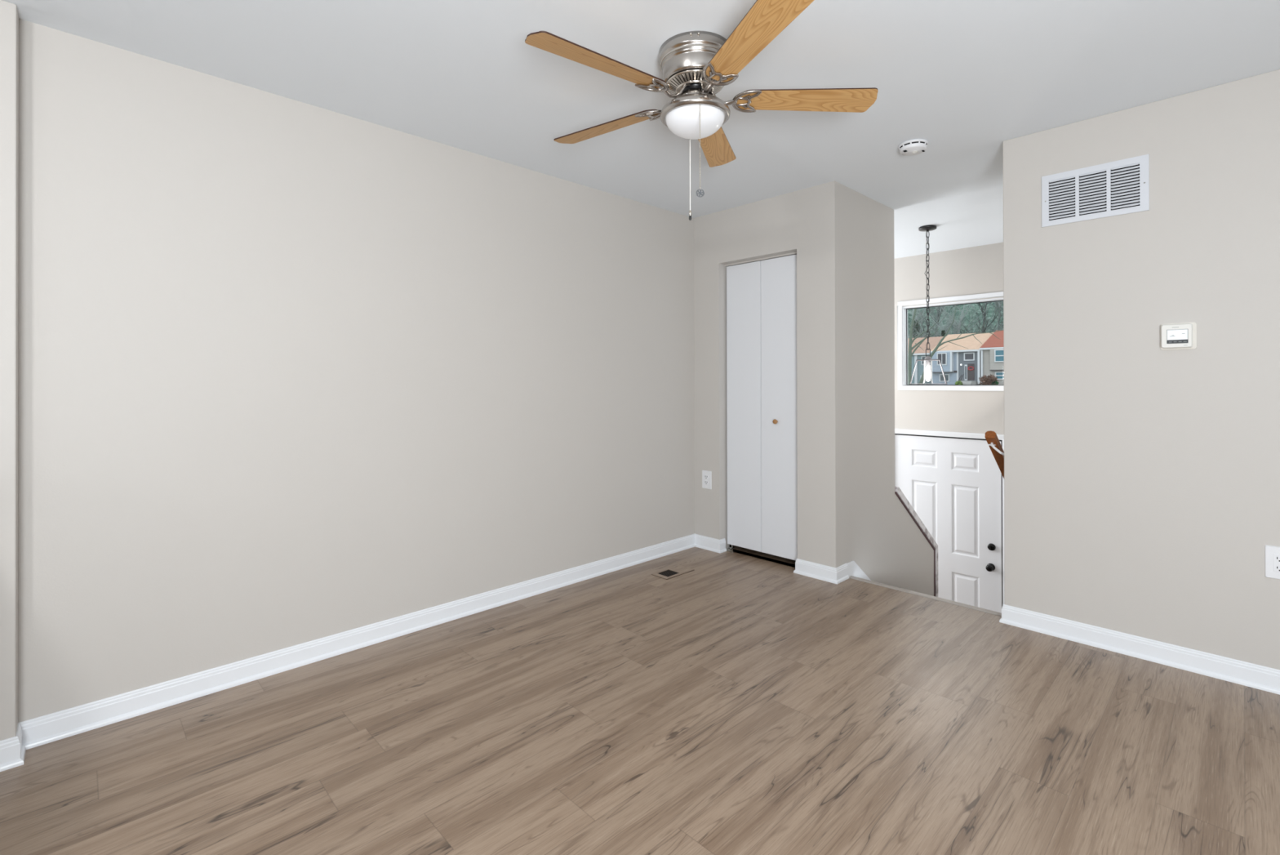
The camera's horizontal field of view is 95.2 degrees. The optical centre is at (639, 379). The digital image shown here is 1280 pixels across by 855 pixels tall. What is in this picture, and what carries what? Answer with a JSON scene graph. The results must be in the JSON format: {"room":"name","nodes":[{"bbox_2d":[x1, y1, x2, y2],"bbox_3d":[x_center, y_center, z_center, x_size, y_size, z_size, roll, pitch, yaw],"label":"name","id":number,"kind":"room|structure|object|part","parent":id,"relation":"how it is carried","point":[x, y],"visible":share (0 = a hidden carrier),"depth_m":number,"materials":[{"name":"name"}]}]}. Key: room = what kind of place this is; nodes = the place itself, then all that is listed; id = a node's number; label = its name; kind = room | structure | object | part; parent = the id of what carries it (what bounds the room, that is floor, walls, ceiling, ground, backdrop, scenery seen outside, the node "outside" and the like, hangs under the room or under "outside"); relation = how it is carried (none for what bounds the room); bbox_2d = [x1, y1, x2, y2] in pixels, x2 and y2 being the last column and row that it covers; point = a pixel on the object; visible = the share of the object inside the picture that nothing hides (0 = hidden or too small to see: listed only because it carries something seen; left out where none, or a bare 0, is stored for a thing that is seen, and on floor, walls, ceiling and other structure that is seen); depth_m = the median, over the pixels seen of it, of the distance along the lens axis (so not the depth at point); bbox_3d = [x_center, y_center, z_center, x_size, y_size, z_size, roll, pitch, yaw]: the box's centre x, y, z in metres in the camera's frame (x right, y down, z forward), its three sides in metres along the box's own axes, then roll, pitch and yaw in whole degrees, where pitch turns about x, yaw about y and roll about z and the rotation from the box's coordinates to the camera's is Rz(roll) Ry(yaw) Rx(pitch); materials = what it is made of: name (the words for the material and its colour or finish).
{"room":"empty living room","nodes":[
{"label":"empty living room","id":0,"kind":"room"},
{"bbox_2d":[0,0,18,740],"bbox_3d":[-3.355,0.026,0.708,3.568,2.470,0.204,0,0,-44],"label":"wall","id":1,"kind":"structure","parent":0,"point":[9,19],"depth_m":1.87,"materials":[{"name":"paint"}]},
{"bbox_2d":[17,18,694,722],"bbox_3d":[-0.834,0.028,3.224,3.555,2.470,0.100,0,0,-44],"label":"wall","id":2,"kind":"structure","parent":0,"point":[291,372],"depth_m":2.52,"materials":[{"name":"paint"}]},
{"bbox_2d":[0,533,726,771],"bbox_3d":[-1.107,1.187,2.708,4.581,0.090,0.253,0,0,-44],"label":"baseboard","id":3,"kind":"structure","parent":2,"relation":"attached to","point":[50,727],"depth_m":2.49,"materials":[{"name":"white paint"}]},
{"bbox_2d":[0,544,1279,854],"bbox_3d":[0.269,1.237,0.081,7.700,0.030,6.150,0,0,-44],"label":"floor","id":4,"kind":"structure","parent":0,"point":[740,702],"depth_m":1.97,"materials":[{"name":"laminate"}]},
{"bbox_2d":[651,564,694,579],"bbox_3d":[0.213,1.231,3.747,0.263,0.003,0.135,0,0,-44],"label":"floor vent","id":5,"kind":"object","parent":4,"relation":"in","point":[671,572],"visible":1,"depth_m":3.74,"materials":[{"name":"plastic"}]},
{"bbox_2d":[658,569,679,576],"bbox_3d":[0.179,1.231,3.724,0.109,0.001,0.087,0,0,-44],"label":"grille","id":6,"kind":"object","parent":5,"relation":"attached to","point":[664,572],"depth_m":3.73,"materials":[{"name":"black metal"}]},
{"bbox_2d":[2,0,1279,258],"bbox_3d":[0.267,-1.264,1.449,9.800,0.100,8.300,0,0,-44],"label":"ceiling","id":7,"kind":"structure","parent":0,"point":[966,78],"depth_m":2.30,"materials":[{"name":"paint"}]},
{"bbox_2d":[524,0,878,220],"bbox_3d":[0.165,-0.917,2.154,1.271,0.591,1.282,0,0,-44],"label":"ceiling fan","id":8,"kind":"object","parent":7,"relation":"hanging from","point":[695,66],"visible":1,"depth_m":2.06,"materials":[{"name":"brown wood"}]},
{"bbox_3d":[-0.129,-1.037,1.912,0.514,0.006,0.130,0,12,-37],"label":"blade","id":9,"kind":"part","parent":8,"relation":"part of","materials":[{"name":"brown wood"}]},
{"bbox_3d":[-0.137,-1.035,2.400,0.514,0.006,0.130,0,12,35],"label":"blade","id":10,"kind":"part","parent":8,"relation":"part of","materials":[{"name":"brown wood"}]},
{"bbox_3d":[0.195,-0.814,2.273,0.004,0.315,0.004,0,0,23],"label":"pull cord","id":11,"kind":"part","parent":8,"relation":"part of","materials":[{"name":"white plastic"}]},
{"bbox_3d":[0.203,-0.938,2.162,0.219,0.068,0.219,0,0,-44],"label":"lamp shade","id":12,"kind":"part","parent":8,"relation":"part of","materials":[{"name":"white glass"}]},
{"bbox_3d":[0.211,-0.817,2.049,0.004,0.303,0.004,0,0,-44],"label":"pull chain","id":13,"kind":"part","parent":8,"relation":"part of","materials":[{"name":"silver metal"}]},
{"bbox_3d":[0.325,-1.036,2.558,0.130,0.006,0.514,-13,-4,17],"label":"blade","id":14,"kind":"part","parent":8,"relation":"part of","materials":[{"name":"brown wood"}]},
{"bbox_3d":[0.338,-1.038,1.769,0.130,0.006,0.514,13,-4,-18],"label":"blade","id":15,"kind":"part","parent":8,"relation":"part of","materials":[{"name":"brown wood"}]},
{"bbox_3d":[0.618,-1.038,2.169,0.514,0.006,0.130,0,-12,-1],"label":"blade","id":16,"kind":"part","parent":8,"relation":"part of","materials":[{"name":"brown wood"}]},
{"bbox_2d":[897,138,928,155],"bbox_3d":[1.406,-1.192,3.009,0.141,0.040,0.141,0,0,-44],"label":"smoke detector","id":17,"kind":"object","parent":7,"relation":"attached to","point":[917,146],"visible":1,"depth_m":2.98,"materials":[{"name":"white plastic"}]},
{"bbox_3d":[1.406,-1.206,3.009,0.141,0.012,0.141,0,0,-44],"label":"mounting plate","id":18,"kind":"part","parent":17,"relation":"part of","materials":[{"name":"white plastic"}]},
{"bbox_2d":[909,225,946,384],"bbox_3d":[2.276,-0.587,4.621,0.263,1.243,0.263,0,0,26],"label":"pendant lantern","id":19,"kind":"object","parent":7,"relation":"hanging from","point":[926,228],"visible":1,"depth_m":4.61,"materials":[{"name":"black metal"}]},
{"bbox_3d":[2.268,-0.709,4.625,0.029,0.930,0.009,0,0,26],"label":"cord","id":20,"kind":"part","parent":19,"relation":"part of","materials":[{"name":"black metal"}]},
{"bbox_3d":[2.276,-0.709,4.621,0.027,0.942,0.026,0,0,15],"label":"chain","id":21,"kind":"part","parent":19,"relation":"part of","materials":[{"name":"black metal"}]},
{"bbox_2d":[925,360,929,366],"bbox_3d":[2.277,-0.129,4.619,0.030,0.052,0.030,0,0,26],"label":"bulb socket","id":22,"kind":"object","parent":19,"relation":"attached to","point":[927,362],"depth_m":4.61,"materials":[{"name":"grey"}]},
{"bbox_3d":[2.277,-0.047,4.619,0.034,0.117,0.034,0,0,26],"label":"light bulb","id":23,"kind":"part","parent":19,"relation":"part of","materials":[{"name":"white glass"}]},
{"bbox_3d":[2.277,-0.065,4.619,0.074,0.181,0.074,0,0,26],"label":"lamp shade","id":24,"kind":"part","parent":19,"relation":"part of","materials":[{"name":"white glass"}]},
{"bbox_3d":[2.277,-0.063,4.619,0.263,0.194,0.263,0,0,26],"label":"frame","id":25,"kind":"part","parent":19,"relation":"part of","materials":[{"name":"grey metal"}]},
{"bbox_2d":[693,181,895,568],"bbox_3d":[1.074,0.712,4.289,0.869,3.840,1.222,0,0,-44],"label":"wall","id":26,"kind":"structure","parent":0,"point":[842,237],"depth_m":3.80,"materials":[{"name":"paint"}]},
{"bbox_2d":[702,470,711,488],"bbox_3d":[0.486,0.729,4.265,0.009,0.132,0.086,0,0,-44],"label":"wall outlet","id":27,"kind":"object","parent":26,"relation":"attached to","point":[706,475],"visible":1,"depth_m":4.26,"materials":[{"name":"white plastic"}]},
{"bbox_2d":[724,251,797,559],"bbox_3d":[0.837,0.198,4.011,0.060,2.069,0.626,0,0,-44],"label":"door","id":28,"kind":"structure","parent":26,"relation":"in","point":[762,406],"depth_m":4.01,"materials":[{"name":"white paint"}]},
{"bbox_3d":[0.739,0.182,4.132,0.028,2.002,0.290,0,0,-44],"label":"panel","id":29,"kind":"part","parent":28,"relation":"part of","materials":[{"name":"white paint"}]},
{"bbox_3d":[0.953,0.180,3.911,0.028,2.002,0.320,0,0,-44],"label":"panel","id":30,"kind":"part","parent":28,"relation":"part of","materials":[{"name":"white paint"}]},
{"bbox_2d":[793,558,848,583],"bbox_3d":[1.139,1.185,3.680,0.153,0.090,0.299,0,0,-44],"label":"baseboard","id":31,"kind":"structure","parent":26,"relation":"attached to","point":[837,575],"depth_m":3.61,"materials":[{"name":"white paint"}]},
{"bbox_2d":[862,493,933,595],"bbox_3d":[1.783,1.718,4.200,1.470,1.825,0.115,0,0,-44],"label":"wall","id":32,"kind":"structure","parent":0,"point":[911,567],"depth_m":4.29,"materials":[{"name":"paint"}]},
{"bbox_2d":[847,560,871,580],"bbox_3d":[1.825,1.810,4.154,1.493,1.335,0.009,0,0,-44],"label":"trim","id":33,"kind":"structure","parent":32,"relation":"attached to","point":[854,570],"depth_m":3.71,"materials":[{"name":"white paint"}]},
{"bbox_2d":[894,485,937,596],"bbox_3d":[2.064,1.668,4.473,0.804,1.816,0.139,0,0,-44],"label":"trim","id":34,"kind":"structure","parent":32,"relation":"attached to","point":[898,491],"depth_m":4.50,"materials":[{"name":"paint"}]},
{"bbox_2d":[848,575,1001,616],"bbox_3d":[1.612,1.240,3.345,0.039,0.030,0.876,0,0,-44],"label":"trim","id":35,"kind":"structure","parent":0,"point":[928,596],"depth_m":3.31,"materials":[{"name":"beige wood"}]},
{"bbox_2d":[893,242,1004,604],"bbox_3d":[2.315,0.715,6.141,0.140,3.840,4.400,0,0,-44],"label":"wall","id":36,"kind":"structure","parent":0,"point":[979,269],"depth_m":5.44,"materials":[{"name":"paint"}]},
{"bbox_2d":[894,434,1002,612],"bbox_3d":[2.879,1.560,5.499,0.166,2.045,0.946,0,0,-44],"label":"door","id":37,"kind":"structure","parent":36,"relation":"in","point":[953,485],"depth_m":5.40,"materials":[{"name":"white paint"}]},
{"bbox_3d":[3.108,1.668,5.191,0.066,0.066,0.066,0,0,-44],"label":"knob","id":38,"kind":"part","parent":37,"relation":"part of","materials":[{"name":"black metal"}]},
{"bbox_2d":[894,428,1004,604],"bbox_3d":[2.851,1.532,5.475,0.016,2.100,1.052,0,0,-44],"label":"trim","id":39,"kind":"structure","parent":36,"relation":"attached to","point":[931,433],"depth_m":5.31,"materials":[{"name":"white paint"}]},
{"bbox_2d":[897,291,1004,391],"bbox_3d":[3.061,-0.338,5.327,0.104,0.872,1.369,0,0,-44],"label":"window","id":40,"kind":"structure","parent":36,"relation":"in","point":[902,312],"depth_m":5.62,"materials":[{"name":"white paint"}]},
{"bbox_2d":[1003,69,1279,669],"bbox_3d":[4.213,0.701,2.374,2.578,3.846,4.148,0,0,-44],"label":"wall","id":41,"kind":"structure","parent":0,"point":[1142,479],"depth_m":2.55,"materials":[{"name":"paint"}]},
{"bbox_2d":[984,431,1004,478],"bbox_3d":[2.396,0.850,3.568,1.547,1.167,0.098,0,0,-44],"label":"handrail","id":42,"kind":"object","parent":41,"relation":"attached to","point":[991,437],"visible":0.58,"depth_m":3.09,"materials":[{"name":"brown wood"}]},
{"bbox_2d":[1041,154,1149,227],"bbox_3d":[2.094,-0.866,2.703,0.010,0.246,0.395,0,0,-44],"label":"air vent","id":43,"kind":"object","parent":41,"relation":"in","point":[1121,187],"visible":1,"depth_m":2.69,"materials":[{"name":"white metal"}]},
{"bbox_2d":[999,603,1279,694],"bbox_3d":[3.265,1.175,1.533,0.085,0.090,4.064,0,0,-44],"label":"baseboard","id":44,"kind":"structure","parent":41,"relation":"attached to","point":[1230,669],"depth_m":2.55,"materials":[{"name":"white paint"}]},
{"bbox_2d":[1160,322,1196,350],"bbox_3d":[2.290,-0.186,2.488,0.026,0.114,0.116,0,0,-44],"label":"thermostat","id":45,"kind":"object","parent":41,"relation":"attached to","point":[1180,335],"visible":1,"depth_m":2.48,"materials":[{"name":"white plastic"}]},
{"bbox_2d":[1264,544,1279,579],"bbox_3d":[2.500,0.717,2.284,0.009,0.128,0.080,0,0,-44],"label":"wall outlet","id":46,"kind":"object","parent":41,"relation":"attached to","point":[1272,553],"visible":1,"depth_m":2.30,"materials":[{"name":"white plastic"}]},
{"bbox_2d":[1273,553,1279,572],"bbox_3d":[2.498,0.717,2.282,0.002,0.068,0.035,0,0,-44],"label":"socket","id":47,"kind":"object","parent":46,"relation":"attached to","point":[1276,556],"depth_m":2.29,"materials":[{"name":"white plastic"}]},
{"label":"outside","id":48,"kind":"structure","parent":0,"visible":0},
{"bbox_3d":[23.343,1.698,50.481,91.200,2.250,100.000,0,0,-44],"label":"lawn","id":49,"kind":"structure","parent":48,"visible":0},
{"bbox_2d":[912,320,921,337],"bbox_3d":[40.626,-4.073,85.890,4.663,9.530,4.708,0,0,-44],"label":"evergreen tree","id":50,"kind":"object","parent":49,"relation":"on","point":[917,326],"visible":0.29,"depth_m":85.77,"materials":[{"name":"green plant"}]},
{"bbox_2d":[907,306,940,337],"bbox_3d":[40.183,-6.851,86.085,7.159,15.092,10.579,0,0,-44],"label":"bare tree","id":51,"kind":"object","parent":49,"relation":"on","point":[919,314],"visible":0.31,"depth_m":85.49,"materials":[{"name":"grey plant"}]},
{"bbox_2d":[907,336,946,383],"bbox_3d":[36.324,-2.331,74.822,11.680,6.200,6.250,0,0,-44],"label":"townhouse","id":52,"kind":"structure","parent":49,"relation":"on","point":[920,353],"depth_m":70.22,"materials":[{"name":"teal"}]},
{"bbox_2d":[907,304,975,337],"bbox_3d":[45.046,-7.726,87.909,9.937,16.842,9.925,0,0,-44],"label":"bare tree","id":53,"kind":"object","parent":49,"relation":"on","point":[957,304],"visible":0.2,"depth_m":87.31,"materials":[{"name":"grey plant"}]},
{"bbox_2d":[940,329,945,336],"bbox_3d":[42.229,-3.143,81.409,2.297,7.637,2.421,0,0,-44],"label":"evergreen tree","id":54,"kind":"object","parent":49,"relation":"on","point":[942,333],"visible":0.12,"depth_m":81.34,"materials":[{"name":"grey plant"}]},
{"bbox_2d":[911,306,979,337],"bbox_3d":[44.095,-6.695,85.838,8.257,14.763,10.093,0,0,-44],"label":"bare tree","id":55,"kind":"object","parent":49,"relation":"on","point":[937,313],"visible":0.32,"depth_m":85.66,"materials":[{"name":"grey plant"}]},
{"bbox_2d":[907,301,1003,337],"bbox_3d":[64.000,-10.567,96.925,32.569,22.891,90.000,0,0,-44],"label":"wooded hillside","id":56,"kind":"structure","parent":49,"relation":"on","point":[989,311],"depth_m":99.93,"materials":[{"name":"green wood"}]},
{"bbox_2d":[907,305,1003,384],"bbox_3d":[10.911,-0.789,20.352,0.220,6.706,3.431,0,0,-44],"label":"bare tree","id":57,"kind":"object","parent":49,"relation":"on","point":[910,348],"visible":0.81,"depth_m":21.13,"materials":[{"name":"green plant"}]},
{"bbox_2d":[954,380,963,384],"bbox_3d":[34.633,0.458,63.424,0.719,0.821,0.869,0,0,-44],"label":"shrub","id":58,"kind":"object","parent":49,"relation":"on","point":[959,382],"visible":0.75,"depth_m":63.24,"materials":[{"name":"green plant"}]},
{"bbox_2d":[930,332,994,384],"bbox_3d":[39.849,-2.432,70.280,12.340,6.360,5.280,0,0,-44],"label":"townhouse","id":59,"kind":"structure","parent":49,"relation":"on","point":[955,360],"depth_m":66.53,"materials":[{"name":"stone"}]},
{"bbox_3d":[34.589,-2.401,66.942,0.040,1.200,0.850,0,0,-44],"label":"pane","id":60,"kind":"part","parent":59,"relation":"part of","materials":[{"name":"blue glass"}]},
{"bbox_3d":[35.044,-0.236,67.247,0.040,0.670,0.870,0,0,-44],"label":"pane","id":61,"kind":"part","parent":59,"relation":"part of","materials":[{"name":"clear glass"}]},
{"bbox_3d":[36.591,-0.834,65.623,0.100,1.450,0.120,0,0,-44],"label":"pane","id":62,"kind":"part","parent":59,"relation":"part of","materials":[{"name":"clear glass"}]},
{"bbox_3d":[36.867,-2.610,65.426,0.040,0.660,0.860,0,0,-44],"label":"pane","id":63,"kind":"part","parent":59,"relation":"part of","materials":[{"name":"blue glass"}]},
{"bbox_3d":[36.975,-0.881,65.271,0.080,1.860,0.660,0,0,-44],"label":"entry door","id":64,"kind":"part","parent":59,"relation":"part of","materials":[{"name":"grey metal"}]},
{"bbox_2d":[929,302,998,336],"bbox_3d":[44.743,-7.221,82.236,8.871,15.803,9.751,0,0,-44],"label":"bare tree","id":65,"kind":"object","parent":49,"relation":"on","point":[948,321],"visible":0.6,"depth_m":82.37,"materials":[{"name":"grey plant"}]},
{"bbox_2d":[960,381,977,384],"bbox_3d":[36.251,0.478,64.465,2.400,0.720,1.100,0,0,-44],"label":"concrete stoop","id":66,"kind":"object","parent":49,"relation":"on","point":[962,382],"visible":0.39,"depth_m":63.72,"materials":[{"name":"grey concrete"}]},
{"bbox_2d":[952,302,1003,333],"bbox_3d":[48.263,-8.105,81.374,7.707,17.547,9.945,0,0,-44],"label":"bare tree","id":67,"kind":"object","parent":49,"relation":"on","point":[984,329],"visible":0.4,"depth_m":82.00,"materials":[{"name":"grey plant"}]},
{"bbox_2d":[978,373,999,384],"bbox_3d":[36.614,0.108,61.344,1.379,1.501,1.859,0,0,-44],"label":"shrub","id":68,"kind":"object","parent":49,"relation":"on","point":[988,380],"visible":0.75,"depth_m":61.07,"materials":[{"name":"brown plant"}]},
{"bbox_2d":[977,301,1003,333],"bbox_3d":[47.790,-7.589,78.705,8.425,16.500,8.317,0,0,-44],"label":"bare tree","id":69,"kind":"object","parent":49,"relation":"on","point":[998,328],"visible":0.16,"depth_m":78.85,"materials":[{"name":"grey plant"}]},
{"bbox_2d":[979,330,1004,384],"bbox_3d":[43.941,-2.533,65.988,12.440,6.520,6.660,0,0,-44],"label":"townhouse","id":70,"kind":"structure","parent":49,"relation":"on","point":[992,350],"depth_m":63.66,"materials":[{"name":"beige"}]},
{"bbox_3d":[39.010,-0.472,62.812,0.040,0.640,1.280,0,0,-44],"label":"pane","id":71,"kind":"part","parent":70,"relation":"part of","materials":[{"name":"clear glass"}]},
{"bbox_3d":[38.809,-2.598,62.447,0.040,1.150,1.420,0,0,-44],"label":"pane","id":72,"kind":"part","parent":70,"relation":"part of","materials":[{"name":"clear glass"}]},
{"bbox_2d":[986,301,1003,332],"bbox_3d":[50.928,-8.343,79.202,10.858,17.997,9.422,0,0,-44],"label":"bare tree","id":73,"kind":"object","parent":49,"relation":"on","point":[1002,306],"visible":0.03,"depth_m":78.55,"materials":[{"name":"grey plant"}]}
]}

